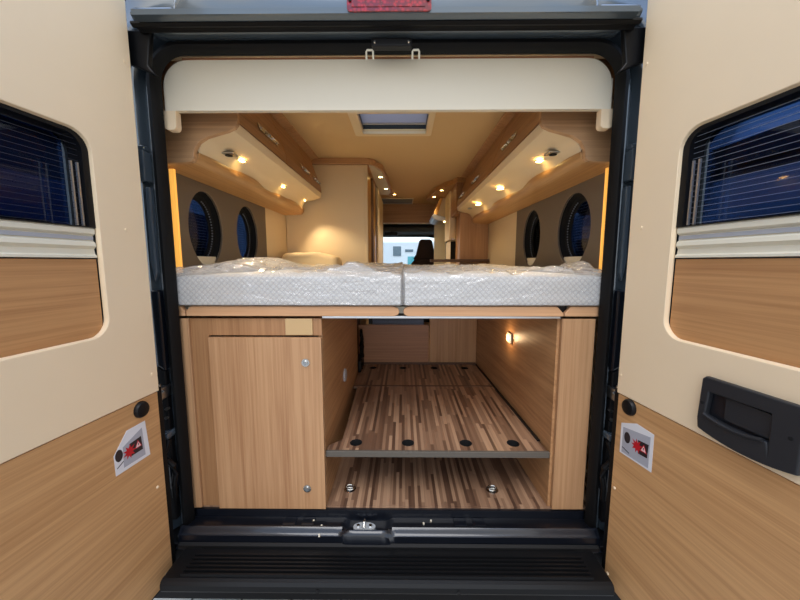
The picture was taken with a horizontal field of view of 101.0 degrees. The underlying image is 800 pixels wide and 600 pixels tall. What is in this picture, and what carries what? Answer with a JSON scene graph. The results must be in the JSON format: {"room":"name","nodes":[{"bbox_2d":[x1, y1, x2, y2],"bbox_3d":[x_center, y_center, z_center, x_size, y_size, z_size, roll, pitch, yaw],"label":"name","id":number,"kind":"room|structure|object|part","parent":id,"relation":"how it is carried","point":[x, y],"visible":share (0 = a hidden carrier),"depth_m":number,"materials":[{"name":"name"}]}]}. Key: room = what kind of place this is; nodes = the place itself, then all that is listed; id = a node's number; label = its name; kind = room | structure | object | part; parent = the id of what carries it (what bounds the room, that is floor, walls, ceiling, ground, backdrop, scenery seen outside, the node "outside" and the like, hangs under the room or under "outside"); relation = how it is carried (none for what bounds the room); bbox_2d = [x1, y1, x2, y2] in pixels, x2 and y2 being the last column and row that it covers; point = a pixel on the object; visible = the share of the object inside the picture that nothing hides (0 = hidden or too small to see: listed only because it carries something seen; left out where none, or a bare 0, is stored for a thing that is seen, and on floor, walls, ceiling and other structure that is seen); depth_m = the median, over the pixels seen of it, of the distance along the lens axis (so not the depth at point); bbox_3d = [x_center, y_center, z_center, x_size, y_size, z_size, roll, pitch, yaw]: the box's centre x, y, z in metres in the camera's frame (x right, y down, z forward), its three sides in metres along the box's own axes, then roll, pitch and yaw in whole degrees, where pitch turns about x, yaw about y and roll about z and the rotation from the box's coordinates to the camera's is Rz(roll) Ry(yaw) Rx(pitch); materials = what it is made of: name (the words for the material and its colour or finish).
{"room":"vehicle interior","nodes":[
{"label":"vehicle interior","id":0,"kind":"room"},
{"bbox_2d":[179,198,286,317],"bbox_3d":[-0.965,-0.355,3.738,0.015,1.850,4.690,0,7,1],"label":"wall","id":1,"kind":"structure","parent":0,"point":[276,230],"depth_m":2.57,"materials":[{"name":"beige"}]},
{"bbox_2d":[188,191,220,264],"bbox_3d":[-1.006,-0.361,1.653,0.068,0.460,0.420,0,7,1],"label":"window","id":2,"kind":"structure","parent":1,"relation":"in","point":[203,219],"depth_m":1.72,"materials":[{"name":"black plastic"}]},
{"bbox_3d":[-1.038,-0.361,1.653,0.004,0.460,0.420,0,7,1],"label":"pane","id":3,"kind":"part","parent":2,"relation":"part of","materials":[{"name":"glass"}]},
{"bbox_2d":[168,169,266,275],"bbox_3d":[-0.947,-0.342,1.877,0.054,0.690,1.010,0,7,1],"label":"wall panel","id":4,"kind":"object","parent":1,"relation":"attached to","point":[228,206],"depth_m":1.71,"materials":[{"name":"beige fabric"}]},
{"bbox_3d":[-0.934,-0.326,1.376,0.020,0.423,0.012,0,7,1],"label":"light strip","id":5,"kind":"part","parent":4,"relation":"part of","materials":[{"name":"yellow plastic"}]},
{"bbox_2d":[161,61,320,214],"bbox_3d":[-0.796,-0.848,1.983,0.344,0.466,1.520,0,7,1],"label":"locker","id":6,"kind":"object","parent":1,"relation":"attached to","point":[206,150],"visible":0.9,"depth_m":1.60,"materials":[{"name":"brown wood"}]},
{"bbox_3d":[-0.788,-0.655,1.297,0.314,0.236,0.023,0,7,1],"label":"panel","id":7,"kind":"part","parent":6,"relation":"part of","materials":[{"name":"brown wood"}]},
{"bbox_3d":[-0.756,-0.647,1.468,0.050,0.008,0.052,0,7,1],"label":"socket plate","id":8,"kind":"part","parent":6,"relation":"part of","materials":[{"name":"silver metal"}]},
{"bbox_3d":[-0.691,-0.875,1.572,0.097,0.274,0.564,0,7,1],"label":"locker door","id":9,"kind":"part","parent":6,"relation":"part of","materials":[{"name":"brown wood"}]},
{"bbox_3d":[-0.650,-0.814,1.629,0.016,0.037,0.220,0,7,1],"label":"handle","id":10,"kind":"part","parent":6,"relation":"part of","materials":[{"name":"silver metal"}]},
{"bbox_3d":[-0.686,-0.936,2.103,0.097,0.274,0.494,0,7,1],"label":"locker door","id":11,"kind":"part","parent":6,"relation":"part of","materials":[{"name":"brown wood"}]},
{"bbox_3d":[-0.722,-1.066,1.958,0.093,0.029,1.520,0,7,1],"label":"cornice","id":12,"kind":"part","parent":6,"relation":"part of","materials":[{"name":"brown wood"}]},
{"bbox_3d":[-0.682,-0.982,2.499,0.097,0.274,0.291,0,7,1],"label":"locker door","id":13,"kind":"part","parent":6,"relation":"part of","materials":[{"name":"brown wood"}]},
{"bbox_2d":[237,207,255,258],"bbox_3d":[-1.002,-0.412,2.091,0.068,0.460,0.420,0,7,1],"label":"window","id":14,"kind":"structure","parent":1,"relation":"in","point":[246,232],"depth_m":2.19,"materials":[{"name":"black"}]},
{"bbox_3d":[-1.034,-0.412,2.091,0.004,0.460,0.420,0,7,1],"label":"pane","id":15,"kind":"part","parent":14,"relation":"part of","materials":[{"name":"glass"}]},
{"bbox_2d":[357,318,359,372],"bbox_3d":[-0.639,0.314,2.609,0.650,0.780,0.020,0,7,1],"label":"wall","id":16,"kind":"structure","parent":0,"point":[358,319],"depth_m":2.59,"materials":[{"name":"brown"}]},
{"bbox_2d":[125,0,647,599],"bbox_3d":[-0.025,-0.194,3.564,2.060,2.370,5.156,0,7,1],"label":"door frame","id":17,"kind":"structure","parent":0,"point":[329,553],"depth_m":1.15,"materials":[{"name":"black metal"}]},
{"bbox_2d":[0,0,175,599],"bbox_3d":[-0.916,-0.001,0.752,0.093,2.170,0.788,1,7,6],"label":"door","id":18,"kind":"structure","parent":17,"relation":"attached to","point":[86,510],"depth_m":0.89,"materials":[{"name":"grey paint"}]},
{"bbox_3d":[-0.950,-0.277,0.725,0.006,0.305,0.390,1,7,6],"label":"pane","id":19,"kind":"part","parent":18,"relation":"part of","materials":[{"name":"glass"}]},
{"bbox_3d":[-0.893,-0.349,0.703,0.018,1.428,0.756,1,7,6],"label":"trim","id":20,"kind":"part","parent":18,"relation":"part of","materials":[{"name":"beige plastic"}]},
{"bbox_3d":[-0.893,0.714,0.825,0.014,0.708,0.745,1,7,6],"label":"panel","id":21,"kind":"part","parent":18,"relation":"part of","materials":[{"name":"brown wood"}]},
{"bbox_2d":[115,450,122,461],"bbox_3d":[-0.862,0.478,1.012,0.001,0.038,0.025,1,7,5],"label":"print","id":22,"kind":"object","parent":18,"relation":"on","point":[119,454],"depth_m":1.01},
{"bbox_2d":[124,445,134,458],"bbox_3d":[-0.858,0.481,1.046,0.001,0.047,0.045,1,7,6],"label":"print","id":23,"kind":"object","parent":18,"relation":"attached to","point":[129,452],"depth_m":1.05},
{"bbox_2d":[123,428,145,467],"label":"print","id":24,"kind":"object","parent":18,"relation":"attached to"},
{"bbox_2d":[129,436,142,455],"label":"print","id":25,"kind":"object","parent":18,"relation":"attached to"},
{"bbox_3d":[-0.924,0.990,1.309,0.225,0.134,0.087,0,7,1],"label":"sill","id":26,"kind":"part","parent":17,"relation":"part of","materials":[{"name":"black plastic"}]},
{"bbox_2d":[163,49,612,132],"bbox_3d":[-0.046,-0.726,1.135,1.600,0.239,0.119,0,7,1],"label":"valance","id":27,"kind":"object","parent":17,"relation":"attached to","point":[474,83],"visible":0.97,"depth_m":1.16,"materials":[{"name":"white plastic"}]},
{"bbox_2d":[171,54,604,60],"bbox_3d":[-0.045,-0.935,1.189,1.860,0.115,0.025,0,7,1],"label":"trim","id":28,"kind":"structure","parent":17,"relation":"attached to","point":[596,56],"depth_m":1.19,"materials":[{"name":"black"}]},
{"bbox_3d":[-0.046,0.898,1.307,1.600,0.071,0.150,0,7,1],"label":"sill","id":29,"kind":"part","parent":17,"relation":"part of","materials":[{"name":"black paint"}]},
{"bbox_2d":[347,0,430,12],"bbox_3d":[-0.032,-0.897,0.974,0.247,0.101,0.031,0,7,1],"label":"brake light","id":30,"kind":"object","parent":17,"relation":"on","point":[353,6],"depth_m":0.96,"materials":[{"name":"red plastic"}]},
{"bbox_3d":[0.831,0.992,1.293,0.225,0.134,0.087,0,7,1],"label":"sill","id":31,"kind":"part","parent":17,"relation":"part of","materials":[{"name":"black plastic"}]},
{"bbox_2d":[602,0,799,599],"bbox_3d":[0.822,0.001,0.737,0.100,2.170,0.788,-1,7,-6],"label":"door","id":32,"kind":"structure","parent":17,"relation":"attached to","point":[703,500],"depth_m":0.84,"materials":[{"name":"beige paint"}]},
{"bbox_2d":[624,432,629,442],"bbox_3d":[0.758,0.459,1.101,0.001,0.038,0.025,-1,7,-7],"label":"print","id":33,"kind":"object","parent":32,"relation":"on","point":[626,436],"depth_m":1.10},
{"bbox_2d":[621,427,650,467],"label":"print","id":34,"kind":"object","parent":32,"relation":"attached to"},
{"bbox_2d":[631,438,642,452],"bbox_3d":[0.762,0.470,1.061,0.001,0.047,0.045,-1,7,-7],"label":"print","id":35,"kind":"object","parent":32,"relation":"attached to","point":[637,446],"depth_m":1.06},
{"bbox_2d":[638,440,648,457],"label":"print","id":36,"kind":"object","parent":32,"relation":"attached to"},
{"bbox_3d":[0.802,0.716,0.811,0.014,0.708,0.745,-1,7,-6],"label":"panel","id":37,"kind":"part","parent":32,"relation":"part of","materials":[{"name":"brown wood"}]},
{"bbox_2d":[709,394,768,439],"bbox_3d":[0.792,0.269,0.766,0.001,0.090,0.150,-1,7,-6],"label":"door handle","id":38,"kind":"object","parent":32,"relation":"on","point":[717,410],"depth_m":0.81,"materials":[{"name":"black plastic"}]},
{"bbox_3d":[0.786,0.277,0.750,0.016,0.154,0.204,-1,7,-6],"label":"pull handle","id":39,"kind":"part","parent":32,"relation":"part of","materials":[{"name":"black plastic"}]},
{"bbox_3d":[0.859,-0.276,0.711,0.006,0.305,0.390,-1,7,-6],"label":"pane","id":40,"kind":"part","parent":32,"relation":"part of","materials":[{"name":"glass"}]},
{"bbox_2d":[283,112,504,203],"bbox_3d":[-0.024,-1.273,3.558,1.980,0.015,4.820,0,7,1],"label":"ceiling","id":41,"kind":"structure","parent":0,"point":[414,166],"depth_m":2.40,"materials":[{"name":"brown plastic"}]},
{"bbox_2d":[311,158,391,194],"bbox_3d":[-0.523,-1.214,3.345,0.855,0.052,1.285,0,7,1],"label":"ceiling soffit","id":42,"kind":"structure","parent":41,"relation":"attached to","point":[375,169],"depth_m":2.78,"materials":[{"name":"brown wood"}]},
{"bbox_2d":[348,112,435,135],"bbox_3d":[-0.046,-1.143,1.990,0.500,0.145,0.415,0,7,1],"label":"roof hatch","id":43,"kind":"object","parent":41,"relation":"attached to","point":[369,120],"visible":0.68,"depth_m":2.09,"materials":[{"name":"beige plastic"}]},
{"bbox_2d":[360,114,426,122],"bbox_3d":[-0.038,-1.123,1.988,0.408,0.006,0.243,0,7,1],"label":"blind","id":44,"kind":"object","parent":43,"relation":"hanging from","point":[365,118],"depth_m":2.05,"materials":[{"name":"grey"}]},
{"bbox_2d":[382,198,413,203],"bbox_3d":[-0.039,-1.380,4.613,0.450,0.011,0.400,0,7,1],"label":"ceiling vent","id":45,"kind":"object","parent":41,"relation":"in","point":[385,200],"visible":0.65,"depth_m":4.55,"materials":[{"name":"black plastic"}]},
{"bbox_2d":[426,177,465,199],"bbox_3d":[0.624,-1.269,3.814,0.570,0.049,1.000,0,7,1],"label":"ceiling soffit","id":46,"kind":"structure","parent":41,"relation":"attached to","point":[447,186],"depth_m":3.70,"materials":[{"name":"brown wood"}]},
{"bbox_2d":[203,322,587,509],"bbox_3d":[-0.024,0.579,3.762,1.960,0.012,4.838,0,7,1],"label":"floor","id":47,"kind":"structure","parent":0,"point":[379,482],"depth_m":1.49,"materials":[{"name":"brown wood"}]},
{"bbox_2d":[180,316,357,508],"bbox_3d":[-0.566,0.403,1.805,0.551,0.784,1.037,0,7,1],"label":"base cabinet","id":48,"kind":"object","parent":47,"relation":"on","point":[265,405],"visible":0.97,"depth_m":1.31,"materials":[{"name":"brown wood"}]},
{"bbox_3d":[-0.828,0.460,1.313,0.035,0.784,0.015,0,7,1],"label":"corner trim","id":49,"kind":"part","parent":48,"relation":"part of","materials":[{"name":"brown wood"}]},
{"bbox_3d":[-0.518,0.496,1.312,0.434,0.710,0.020,0,7,1],"label":"door","id":50,"kind":"part","parent":48,"relation":"part of","materials":[{"name":"brown wood"}]},
{"bbox_2d":[285,318,312,334],"bbox_3d":[-0.388,0.103,1.270,0.105,0.064,0.010,0,7,1],"label":"cover plate","id":51,"kind":"object","parent":48,"relation":"attached to","point":[293,326],"visible":1,"depth_m":1.27,"materials":[{"name":"beige plastic"}]},
{"bbox_3d":[-0.364,0.241,1.271,0.031,0.031,0.005,0,7,1],"label":"knob","id":52,"kind":"part","parent":48,"relation":"part of","materials":[{"name":"silver metal"}]},
{"bbox_3d":[-0.374,0.760,1.331,0.031,0.031,0.005,0,7,1],"label":"knob","id":53,"kind":"part","parent":48,"relation":"part of","materials":[{"name":"silver metal"}]},
{"bbox_2d":[179,305,598,318],"bbox_3d":[-0.038,-0.043,2.040,1.840,0.046,1.588,0,7,1],"label":"bed base","id":54,"kind":"object","parent":48,"relation":"on","point":[379,312],"visible":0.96,"depth_m":1.25,"materials":[{"name":"brown wood"}]},
{"bbox_2d":[177,269,401,304],"bbox_3d":[-0.413,-0.122,2.016,0.855,0.116,1.558,0,7,1],"label":"mattress","id":55,"kind":"object","parent":54,"relation":"on","point":[287,286],"visible":0.84,"depth_m":1.24,"materials":[{"name":"white fabric"}]},
{"bbox_2d":[176,257,403,305],"bbox_3d":[-0.413,-0.159,2.013,0.873,0.189,1.584,0,7,1],"label":"plastic wrap","id":56,"kind":"object","parent":55,"relation":"on","point":[252,264],"visible":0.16,"depth_m":1.43,"materials":[{"name":"clear plastic"}]},
{"bbox_2d":[282,252,341,265],"bbox_3d":[-0.700,-0.310,2.663,0.435,0.153,0.270,0,7,1],"label":"pillow","id":57,"kind":"object","parent":56,"relation":"on","point":[309,258],"visible":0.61,"depth_m":2.53,"materials":[{"name":"beige fabric"}]},
{"bbox_3d":[0.156,0.065,1.269,0.907,0.008,0.031,0,7,1],"label":"metal rail","id":58,"kind":"part","parent":54,"relation":"part of","materials":[{"name":"silver metal"}]},
{"bbox_2d":[404,270,600,304],"bbox_3d":[0.400,-0.152,2.276,0.753,0.116,2.098,0,7,1],"label":"mattress","id":59,"kind":"object","parent":54,"relation":"on","point":[421,287],"visible":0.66,"depth_m":1.24,"materials":[{"name":"white fabric"}]},
{"bbox_2d":[402,261,601,305],"bbox_3d":[0.400,-0.181,2.275,0.770,0.172,2.124,0,7,1],"label":"plastic wrap","id":60,"kind":"object","parent":59,"relation":"on","point":[579,267],"visible":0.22,"depth_m":1.37,"materials":[{"name":"clear plastic"}]},
{"bbox_3d":[0.621,0.040,1.271,0.032,0.035,0.012,0,7,1],"label":"notch plate","id":61,"kind":"part","parent":54,"relation":"part of","materials":[{"name":"black plastic"}]},
{"bbox_2d":[286,165,382,323],"bbox_3d":[-0.595,-0.326,3.680,0.720,1.795,1.704,0,7,1],"label":"wardrobe","id":62,"kind":"object","parent":47,"relation":"on","point":[346,222],"visible":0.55,"depth_m":2.79,"materials":[{"name":"beige wood"}]},
{"bbox_3d":[-0.288,-0.550,3.030,0.018,1.200,0.400,0,7,1],"label":"tambour door","id":63,"kind":"part","parent":62,"relation":"part of","materials":[{"name":"brown wood"}]},
{"bbox_3d":[-0.279,-0.579,3.278,0.035,1.200,0.080,0,7,1],"label":"corner post","id":64,"kind":"part","parent":62,"relation":"part of","materials":[{"name":"brown wood"}]},
{"bbox_3d":[-0.275,-0.593,3.402,0.042,1.200,0.150,0,7,1],"label":"corner post","id":65,"kind":"part","parent":62,"relation":"part of","materials":[{"name":"brown wood"}]},
{"bbox_3d":[-0.273,-0.609,3.541,0.042,1.200,0.110,0,7,1],"label":"corner post","id":66,"kind":"part","parent":62,"relation":"part of","materials":[{"name":"brown wood"}]},
{"bbox_3d":[-0.261,-0.518,4.065,0.058,1.500,0.890,0,7,1],"label":"door","id":67,"kind":"part","parent":62,"relation":"part of","materials":[{"name":"beige wood"}]},
{"bbox_2d":[344,484,355,492],"bbox_3d":[-0.222,0.830,1.462,0.052,0.017,0.052,0,7,1],"label":"ring","id":68,"kind":"object","parent":47,"relation":"on","point":[349,488],"visible":1,"depth_m":1.46,"materials":[{"name":"silver metal"}]},
{"bbox_2d":[411,239,433,321],"bbox_3d":[0.403,-0.314,5.547,0.500,1.355,0.580,0,7,1],"label":"chair","id":69,"kind":"object","parent":47,"relation":"on","point":[425,250],"visible":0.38,"depth_m":5.22,"materials":[{"name":"grey fabric"}]},
{"bbox_3d":[0.401,-0.366,5.320,0.496,0.610,0.140,0,7,1],"label":"backrest","id":70,"kind":"part","parent":69,"relation":"part of","materials":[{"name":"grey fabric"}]},
{"bbox_2d":[325,364,549,457],"bbox_3d":[0.156,0.663,1.915,0.904,0.241,1.153,0,7,1],"label":"shelf","id":71,"kind":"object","parent":47,"relation":"on","point":[398,410],"depth_m":1.62,"materials":[{"name":"brown wood"}]},
{"bbox_2d":[350,439,361,445],"bbox_3d":[-0.187,0.623,1.405,0.052,0.036,0.052,0,7,1],"label":"cap","id":72,"kind":"object","parent":71,"relation":"on","point":[353,442],"depth_m":1.43,"materials":[{"name":"black plastic"}]},
{"bbox_2d":[358,329,363,371],"bbox_3d":[-0.276,0.353,2.344,0.028,0.283,0.172,0,7,1],"label":"cable bundle","id":73,"kind":"object","parent":71,"relation":"on","point":[361,345],"visible":1,"depth_m":2.33,"materials":[{"name":"black plastic"}]},
{"bbox_2d":[402,439,413,445],"bbox_3d":[0.034,0.624,1.403,0.052,0.036,0.052,0,7,1],"label":"cap","id":74,"kind":"object","parent":71,"relation":"on","point":[405,442],"depth_m":1.42,"materials":[{"name":"black plastic"}]},
{"bbox_2d":[460,440,471,446],"bbox_3d":[0.279,0.624,1.401,0.052,0.036,0.052,0,7,1],"label":"cap","id":75,"kind":"object","parent":71,"relation":"on","point":[463,443],"depth_m":1.42,"materials":[{"name":"black plastic"}]},
{"bbox_2d":[507,440,519,446],"bbox_3d":[0.479,0.624,1.399,0.052,0.036,0.052,0,7,1],"label":"cap","id":76,"kind":"object","parent":71,"relation":"on","point":[510,443],"depth_m":1.42,"materials":[{"name":"black plastic"}]},
{"bbox_2d":[445,182,488,264],"bbox_3d":[0.736,-0.364,3.817,0.347,1.841,0.800,0,7,1],"label":"tall cabinet","id":77,"kind":"object","parent":47,"relation":"on","point":[471,242],"visible":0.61,"depth_m":3.40,"materials":[{"name":"brown wood"}]},
{"bbox_2d":[429,198,444,224],"bbox_3d":[0.545,-1.161,4.371,0.278,0.294,0.520,0,7,1],"label":"locker","id":78,"kind":"object","parent":77,"relation":"attached to","point":[438,216],"visible":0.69,"depth_m":4.15,"materials":[{"name":"beige wood"}]},
{"bbox_2d":[429,213,444,224],"bbox_3d":[0.545,-1.065,4.382,0.278,0.093,0.520,0,7,1],"label":"lamp","id":79,"kind":"object","parent":78,"relation":"on","point":[437,218],"depth_m":4.16,"materials":[{"name":"silver metal"}]},
{"bbox_2d":[430,259,488,261],"bbox_3d":[0.606,-0.403,3.375,0.595,0.028,0.069,0,7,1],"label":"countertop","id":80,"kind":"structure","parent":77,"relation":"attached to","point":[431,260],"depth_m":3.34,"materials":[{"name":"brown wood"}]},
{"bbox_2d":[486,485,497,493],"bbox_3d":[0.406,0.830,1.456,0.052,0.017,0.052,0,7,1],"label":"ring","id":81,"kind":"object","parent":47,"relation":"on","point":[492,489],"visible":1,"depth_m":1.45,"materials":[{"name":"silver metal"}]},
{"bbox_2d":[476,318,595,508],"bbox_3d":[0.601,0.394,1.884,0.134,0.784,1.213,-1,7,-7],"label":"wall","id":82,"kind":"structure","parent":47,"relation":"on","point":[545,373],"depth_m":1.34,"materials":[{"name":"brown wood"}]},
{"bbox_2d":[506,332,511,343],"bbox_3d":[0.584,0.203,1.772,0.015,0.052,0.065,0,7,1],"label":"lamp","id":83,"kind":"object","parent":82,"relation":"attached to","point":[509,335],"visible":1,"depth_m":1.75,"materials":[{"name":"beige plastic"}]},
{"bbox_3d":[0.679,0.461,1.304,0.126,0.784,0.018,0,7,1],"label":"post","id":84,"kind":"part","parent":82,"relation":"part of","materials":[{"name":"brown wood"}]},
{"bbox_2d":[383,224,433,314],"bbox_3d":[-0.001,-0.626,6.089,1.980,1.850,0.040,0,7,1],"label":"wall","id":85,"kind":"structure","parent":0,"point":[384,225],"depth_m":5.99,"materials":[{"name":"grey"}]},
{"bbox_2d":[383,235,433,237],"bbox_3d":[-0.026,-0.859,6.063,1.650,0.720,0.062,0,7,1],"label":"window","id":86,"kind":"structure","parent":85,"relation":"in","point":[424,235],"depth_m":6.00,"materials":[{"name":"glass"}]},
{"bbox_2d":[383,227,433,234],"bbox_3d":[-0.048,-1.181,5.663,1.512,0.070,0.640,0,7,1],"label":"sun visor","id":87,"kind":"object","parent":85,"relation":"attached to","point":[400,230],"visible":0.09,"depth_m":5.35,"materials":[{"name":"black plastic"}]},
{"bbox_2d":[384,231,397,235],"bbox_3d":[-0.143,-1.069,5.302,0.210,0.081,0.095,0,7,1],"label":"mirror","id":88,"kind":"object","parent":87,"relation":"attached to","point":[391,233],"visible":1,"depth_m":5.26,"materials":[{"name":"black plastic"}]},
{"bbox_2d":[358,319,476,364],"bbox_3d":[0.131,0.277,2.471,0.882,0.684,0.032,0,7,1],"label":"wall","id":89,"kind":"structure","parent":0,"point":[443,341],"depth_m":2.47,"materials":[{"name":"brown wood"}]},
{"bbox_3d":[-0.047,0.401,2.493,0.525,0.434,0.020,0,7,1],"label":"panel","id":90,"kind":"part","parent":89,"relation":"part of","materials":[{"name":"brown wood"}]},
{"bbox_2d":[369,318,423,323],"bbox_3d":[-0.027,0.150,2.475,0.415,0.064,0.018,0,7,1],"label":"air vent","id":91,"kind":"object","parent":89,"relation":"in","point":[371,320],"visible":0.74,"depth_m":2.47,"materials":[{"name":"black plastic"}]},
{"bbox_3d":[0.141,0.494,2.485,0.852,0.050,0.011,0,7,1],"label":"trim","id":92,"kind":"part","parent":89,"relation":"part of","materials":[{"name":"brown"}]},
{"bbox_3d":[0.397,0.277,2.476,0.351,0.684,0.016,0,7,1],"label":"panel","id":93,"kind":"part","parent":89,"relation":"part of","materials":[{"name":"brown wood"}]},
{"bbox_2d":[488,199,598,473],"bbox_3d":[0.919,-0.353,3.721,0.015,1.850,4.690,0,7,1],"label":"wall","id":94,"kind":"structure","parent":0,"point":[502,232],"depth_m":2.77,"materials":[{"name":"beige"}]},
{"bbox_2d":[383,204,455,223],"bbox_3d":[0.318,-1.270,4.869,1.200,0.290,0.040,0,7,1],"label":"header","id":95,"kind":"object","parent":94,"relation":"attached to","point":[392,213],"visible":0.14,"depth_m":4.87,"materials":[{"name":"brown wood"}]},
{"bbox_2d":[434,219,455,263],"bbox_3d":[0.701,-0.346,4.755,0.430,1.600,0.020,0,7,1],"label":"trim","id":96,"kind":"structure","parent":94,"relation":"attached to","point":[439,230],"depth_m":4.69,"materials":[{"name":"beige wood"}]},
{"bbox_2d":[524,210,539,265],"bbox_3d":[0.928,-0.429,2.237,0.068,0.460,0.420,0,7,1],"label":"window","id":97,"kind":"structure","parent":94,"relation":"in","point":[532,232],"depth_m":2.34,"materials":[{"name":"black"}]},
{"bbox_3d":[0.960,-0.429,2.237,0.004,0.460,0.420,0,7,1],"label":"pane","id":98,"kind":"part","parent":97,"relation":"part of","materials":[{"name":"glass"}]},
{"bbox_2d":[457,59,614,223],"bbox_3d":[0.723,-0.882,2.273,0.344,0.466,2.130,0,7,1],"label":"locker","id":99,"kind":"object","parent":94,"relation":"attached to","point":[574,152],"visible":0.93,"depth_m":1.65,"materials":[{"name":"brown wood"}]},
{"bbox_3d":[0.621,-1.046,3.058,0.097,0.274,0.521,0,7,1],"label":"locker door","id":100,"kind":"part","parent":99,"relation":"part of","materials":[{"name":"brown wood"}]},
{"bbox_3d":[0.615,-0.970,2.399,0.097,0.274,0.794,0,7,1],"label":"locker door","id":101,"kind":"part","parent":99,"relation":"part of","materials":[{"name":"brown wood"}]},
{"bbox_3d":[0.648,-1.099,2.248,0.093,0.029,2.130,0,7,1],"label":"cornice","id":102,"kind":"part","parent":99,"relation":"part of","materials":[{"name":"brown wood"}]},
{"bbox_3d":[0.568,-0.824,1.717,0.016,0.037,0.220,0,7,1],"label":"handle","id":103,"kind":"part","parent":99,"relation":"part of","materials":[{"name":"silver metal"}]},
{"bbox_3d":[0.608,-0.883,1.639,0.097,0.274,0.724,0,7,1],"label":"locker door","id":104,"kind":"part","parent":99,"relation":"part of","materials":[{"name":"brown wood"}]},
{"bbox_3d":[0.670,-0.646,1.455,0.050,0.008,0.052,0,7,1],"label":"socket plate","id":105,"kind":"part","parent":99,"relation":"part of","materials":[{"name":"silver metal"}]},
{"bbox_3d":[0.698,-0.653,1.284,0.314,0.236,0.023,0,7,1],"label":"panel","id":106,"kind":"part","parent":99,"relation":"part of","materials":[{"name":"brown wood"}]},
{"bbox_2d":[515,168,608,273],"bbox_3d":[0.868,-0.351,1.952,0.054,0.690,1.195,0,7,1],"label":"wall panel","id":107,"kind":"object","parent":94,"relation":"attached to","point":[549,210],"depth_m":1.84,"materials":[{"name":"beige fabric"}]},
{"bbox_3d":[0.846,-0.324,1.360,0.020,0.423,0.012,0,7,1],"label":"light strip","id":108,"kind":"part","parent":107,"relation":"part of","materials":[{"name":"yellow plastic"}]},
{"bbox_2d":[559,193,590,263],"bbox_3d":[0.923,-0.366,1.691,0.068,0.460,0.420,0,7,1],"label":"window","id":109,"kind":"structure","parent":94,"relation":"in","point":[575,224],"depth_m":1.77,"materials":[{"name":"black plastic"}]},
{"bbox_3d":[0.955,-0.366,1.691,0.004,0.460,0.420,0,7,1],"label":"pane","id":110,"kind":"part","parent":109,"relation":"part of","materials":[{"name":"glass"}]},
{"label":"outside","id":111,"kind":"structure","parent":0,"visible":0},
{"bbox_2d":[153,598,299,599],"bbox_3d":[0.072,0.000,14.334,60.000,0.040,54.000,0,7,1],"label":"ground","id":112,"kind":"structure","parent":111,"point":[154,598],"depth_m":1.59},
{"bbox_2d":[383,241,433,265],"bbox_3d":[1.073,-1.240,14.268,6.400,2.440,2.230,0,7,1],"label":"motorhome","id":113,"kind":"object","parent":112,"relation":"on","point":[393,251],"visible":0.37,"depth_m":13.10,"materials":[{"name":"white"}]}
]}

